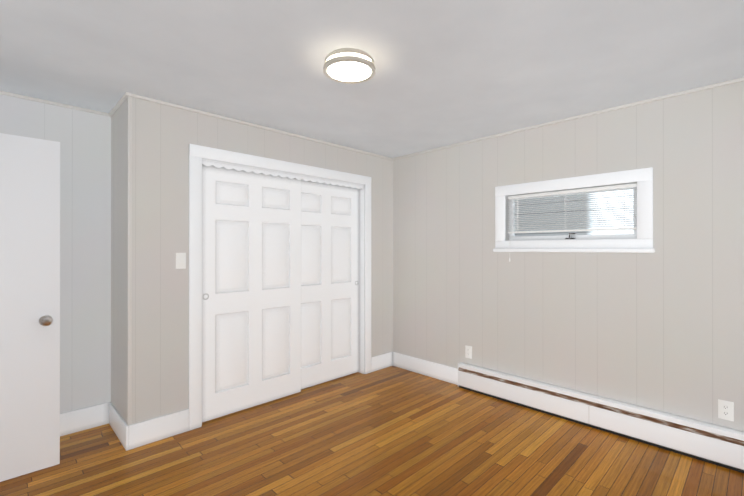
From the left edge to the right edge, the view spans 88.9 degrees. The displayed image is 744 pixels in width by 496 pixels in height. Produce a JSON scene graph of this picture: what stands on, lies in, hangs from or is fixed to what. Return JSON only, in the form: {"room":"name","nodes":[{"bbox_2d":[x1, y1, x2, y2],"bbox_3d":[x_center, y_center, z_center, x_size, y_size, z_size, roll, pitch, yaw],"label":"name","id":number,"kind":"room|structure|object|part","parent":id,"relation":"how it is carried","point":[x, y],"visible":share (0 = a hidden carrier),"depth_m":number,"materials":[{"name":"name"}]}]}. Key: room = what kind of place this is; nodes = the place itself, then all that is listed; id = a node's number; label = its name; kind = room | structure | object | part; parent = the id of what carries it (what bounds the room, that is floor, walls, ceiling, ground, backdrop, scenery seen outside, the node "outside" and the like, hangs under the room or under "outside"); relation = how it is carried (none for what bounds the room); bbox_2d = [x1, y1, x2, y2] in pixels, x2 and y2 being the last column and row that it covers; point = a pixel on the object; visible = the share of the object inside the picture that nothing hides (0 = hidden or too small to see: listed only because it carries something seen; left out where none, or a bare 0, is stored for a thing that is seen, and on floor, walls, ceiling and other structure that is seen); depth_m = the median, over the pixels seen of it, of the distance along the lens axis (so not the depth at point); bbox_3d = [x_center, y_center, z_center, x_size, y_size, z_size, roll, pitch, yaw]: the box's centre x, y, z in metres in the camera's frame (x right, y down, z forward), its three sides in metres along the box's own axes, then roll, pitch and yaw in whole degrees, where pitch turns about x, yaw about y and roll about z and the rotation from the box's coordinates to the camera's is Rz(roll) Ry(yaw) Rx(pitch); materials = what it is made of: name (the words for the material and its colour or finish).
{"room":"empty bedroom","nodes":[
{"label":"empty bedroom","id":0,"kind":"room"},
{"bbox_2d":[0,94,110,413],"bbox_3d":[-1.637,0.162,3.533,4.030,2.450,0.120,0,0,-44],"label":"wall","id":1,"kind":"structure","parent":0,"point":[83,138],"depth_m":2.88,"materials":[{"name":"paint"}]},
{"bbox_2d":[0,91,110,116],"bbox_3d":[-2.504,-1.054,2.584,1.220,0.022,0.022,0,0,-44],"label":"trim","id":2,"kind":"structure","parent":1,"relation":"attached to","point":[50,102],"depth_m":2.75,"materials":[{"name":"grey paint"}]},
{"bbox_2d":[60,402,109,435],"bbox_3d":[-2.506,1.302,2.582,1.220,0.165,0.016,0,0,-44],"label":"baseboard","id":3,"kind":"structure","parent":1,"relation":"attached to","point":[78,420],"depth_m":2.88,"materials":[{"name":"white wood"}]},
{"bbox_2d":[111,100,125,420],"bbox_3d":[-1.876,0.160,2.878,0.090,2.450,0.480,0,0,-44],"label":"wall","id":4,"kind":"structure","parent":0,"point":[118,118],"depth_m":2.83,"materials":[{"name":"paint"}]},
{"bbox_2d":[109,94,127,115],"bbox_3d":[-1.877,-1.054,2.801,0.022,0.022,0.548,0,0,-44],"label":"trim","id":5,"kind":"structure","parent":4,"relation":"attached to","point":[118,104],"depth_m":2.77,"materials":[{"name":"grey paint"}]},
{"bbox_2d":[109,402,128,450],"bbox_3d":[-1.871,1.303,2.795,0.016,0.165,0.570,0,0,-44],"label":"baseboard","id":6,"kind":"structure","parent":4,"relation":"attached to","point":[119,425],"depth_m":2.73,"materials":[{"name":"white wood"}]},
{"bbox_2d":[125,97,391,425],"bbox_3d":[-0.749,0.162,3.586,2.690,2.450,0.090,0,0,-44],"label":"wall","id":7,"kind":"structure","parent":0,"point":[164,137],"depth_m":2.81,"materials":[{"name":"paint"}]},
{"bbox_2d":[127,96,131,424],"bbox_3d":[-1.677,0.088,2.622,0.024,2.263,0.024,0,0,-44],"label":"trim","id":8,"kind":"structure","parent":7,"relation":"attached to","point":[129,260],"depth_m":2.61,"materials":[{"name":"grey paint"}]},
{"bbox_2d":[129,409,188,449],"bbox_3d":[-1.531,1.303,2.741,0.393,0.165,0.016,0,0,-44],"label":"baseboard","id":9,"kind":"structure","parent":7,"relation":"attached to","point":[142,433],"depth_m":2.73,"materials":[{"name":"white wood"}]},
{"bbox_2d":[176,253,185,268],"bbox_3d":[-1.429,0.095,2.841,0.072,0.120,0.018,0,0,-44],"label":"light switch","id":10,"kind":"object","parent":7,"relation":"attached to","point":[180,260],"visible":1,"depth_m":2.84,"materials":[{"name":"white plastic"}]},
{"bbox_2d":[202,165,300,421],"bbox_3d":[-1.023,0.359,3.315,0.930,2.030,0.032,0,0,-44],"label":"closet door","id":11,"kind":"structure","parent":7,"relation":"in","point":[251,289],"depth_m":3.26,"materials":[{"name":"white wood"}]},
{"bbox_2d":[125,92,391,159],"bbox_3d":[-0.725,-1.052,3.532,2.690,0.022,0.022,0,0,-44],"label":"trim","id":12,"kind":"structure","parent":7,"relation":"attached to","point":[221,117],"depth_m":3.16,"materials":[{"name":"grey paint"}]},
{"bbox_2d":[189,144,370,430],"bbox_3d":[-0.740,0.298,3.598,1.932,2.178,0.134,0,0,-44],"label":"trim","id":13,"kind":"structure","parent":7,"relation":"attached to","point":[198,154],"depth_m":3.06,"materials":[{"name":"white wood"}]},
{"bbox_2d":[202,160,363,189],"bbox_3d":[-0.714,-0.665,3.572,1.734,0.042,0.012,0,0,-44],"label":"valance","id":14,"kind":"object","parent":7,"relation":"attached to","point":[246,169],"visible":0.96,"depth_m":3.42,"materials":[{"name":"white wood"}]},
{"bbox_2d":[301,181,358,388],"bbox_3d":[-0.479,0.360,3.913,0.915,2.030,0.032,0,0,-44],"label":"closet door","id":15,"kind":"structure","parent":7,"relation":"in","point":[329,282],"depth_m":3.93,"materials":[{"name":"white wood"}]},
{"bbox_2d":[371,352,391,371],"bbox_3d":[0.112,1.306,4.356,0.347,0.165,0.016,0,0,-44],"label":"baseboard","id":16,"kind":"structure","parent":7,"relation":"attached to","point":[381,361],"depth_m":4.34,"materials":[{"name":"white wood"}]},
{"bbox_2d":[392,160,392,350],"bbox_3d":[0.242,0.092,4.488,0.012,2.263,0.012,0,0,-44],"label":"trim","id":17,"kind":"structure","parent":7,"relation":"attached to","point":[392,255],"depth_m":4.48,"materials":[{"name":"grey paint"}]},
{"bbox_2d":[0,366,743,495],"bbox_3d":[-0.119,1.424,2.071,4.150,0.080,4.330,0,0,-44],"label":"floor","id":18,"kind":"structure","parent":0,"point":[392,431],"depth_m":2.52,"materials":[{"name":"brown wood"}]},
{"bbox_2d":[0,0,743,157],"bbox_3d":[-0.119,-1.106,2.076,4.150,0.080,4.330,0,0,-44],"label":"ceiling","id":19,"kind":"structure","parent":0,"point":[448,72],"depth_m":2.13,"materials":[{"name":"paint"}]},
{"bbox_2d":[323,48,374,83],"bbox_3d":[-0.127,-1.023,2.143,0.294,0.086,0.294,0,0,-44],"label":"ceiling light","id":20,"kind":"object","parent":19,"relation":"attached to","point":[349,65],"visible":0.98,"depth_m":2.08,"materials":[{"name":"white glass"}]},
{"bbox_2d":[393,81,743,430],"bbox_3d":[1.319,0.161,3.486,0.120,2.450,4.330,0,0,-44],"label":"wall","id":21,"kind":"structure","parent":0,"point":[661,328],"depth_m":2.95,"materials":[{"name":"paint"}]},
{"bbox_2d":[392,351,457,384],"bbox_3d":[0.567,1.305,4.152,0.016,0.165,0.943,0,0,-44],"label":"baseboard","id":22,"kind":"structure","parent":21,"relation":"attached to","point":[446,373],"depth_m":4.12,"materials":[{"name":"white wood"}]},
{"bbox_2d":[465,345,471,358],"bbox_3d":[0.958,1.032,3.761,0.008,0.122,0.074,0,0,-44],"label":"electrical outlet","id":23,"kind":"object","parent":21,"relation":"attached to","point":[468,351],"visible":1,"depth_m":3.76,"materials":[{"name":"white plastic"}]},
{"bbox_2d":[392,77,743,159],"bbox_3d":[1.468,-1.053,3.235,0.022,0.022,3.520,0,0,-44],"label":"trim","id":24,"kind":"structure","parent":21,"relation":"attached to","point":[619,107],"depth_m":2.95,"materials":[{"name":"grey paint"}]},
{"bbox_2d":[493,167,654,261],"bbox_3d":[1.613,-0.225,3.159,0.160,0.696,1.224,0,0,-44],"label":"window","id":25,"kind":"structure","parent":21,"relation":"in","point":[606,214],"depth_m":3.08,"materials":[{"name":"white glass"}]},
{"bbox_2d":[508,183,636,261],"bbox_3d":[1.590,-0.178,3.137,0.085,0.601,0.994,0,0,-44],"label":"blind","id":26,"kind":"object","parent":25,"relation":"attached to","point":[600,243],"depth_m":3.08,"materials":[{"name":"white plastic"}]},
{"bbox_3d":[1.635,-0.275,3.181,0.067,0.412,1.010,0,0,-44],"label":"sash","id":27,"kind":"part","parent":25,"relation":"part of","materials":[{"name":"clear glass"}]},
{"bbox_2d":[458,362,743,472],"bbox_3d":[1.773,1.265,2.883,0.072,0.240,2.556,0,0,-44],"label":"baseboard heater","id":28,"kind":"object","parent":21,"relation":"attached to","point":[718,445],"visible":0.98,"depth_m":2.80,"materials":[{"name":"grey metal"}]},
{"bbox_2d":[718,399,733,421],"bbox_3d":[2.266,1.040,2.429,0.008,0.122,0.074,0,0,-44],"label":"electrical outlet","id":29,"kind":"object","parent":21,"relation":"attached to","point":[725,410],"visible":1,"depth_m":2.43,"materials":[{"name":"white plastic"}]},
{"bbox_3d":[-1.514,0.156,0.619,0.120,2.450,4.210,0,0,-44],"label":"wall","id":30,"kind":"structure","parent":0,"visible":0},
{"bbox_2d":[0,133,59,481],"bbox_3d":[-2.277,0.346,2.124,0.821,2.035,0.162,0,0,-44],"label":"entry door","id":31,"kind":"structure","parent":30,"relation":"in","point":[29,305],"depth_m":2.30,"materials":[{"name":"white wood"}]}
]}

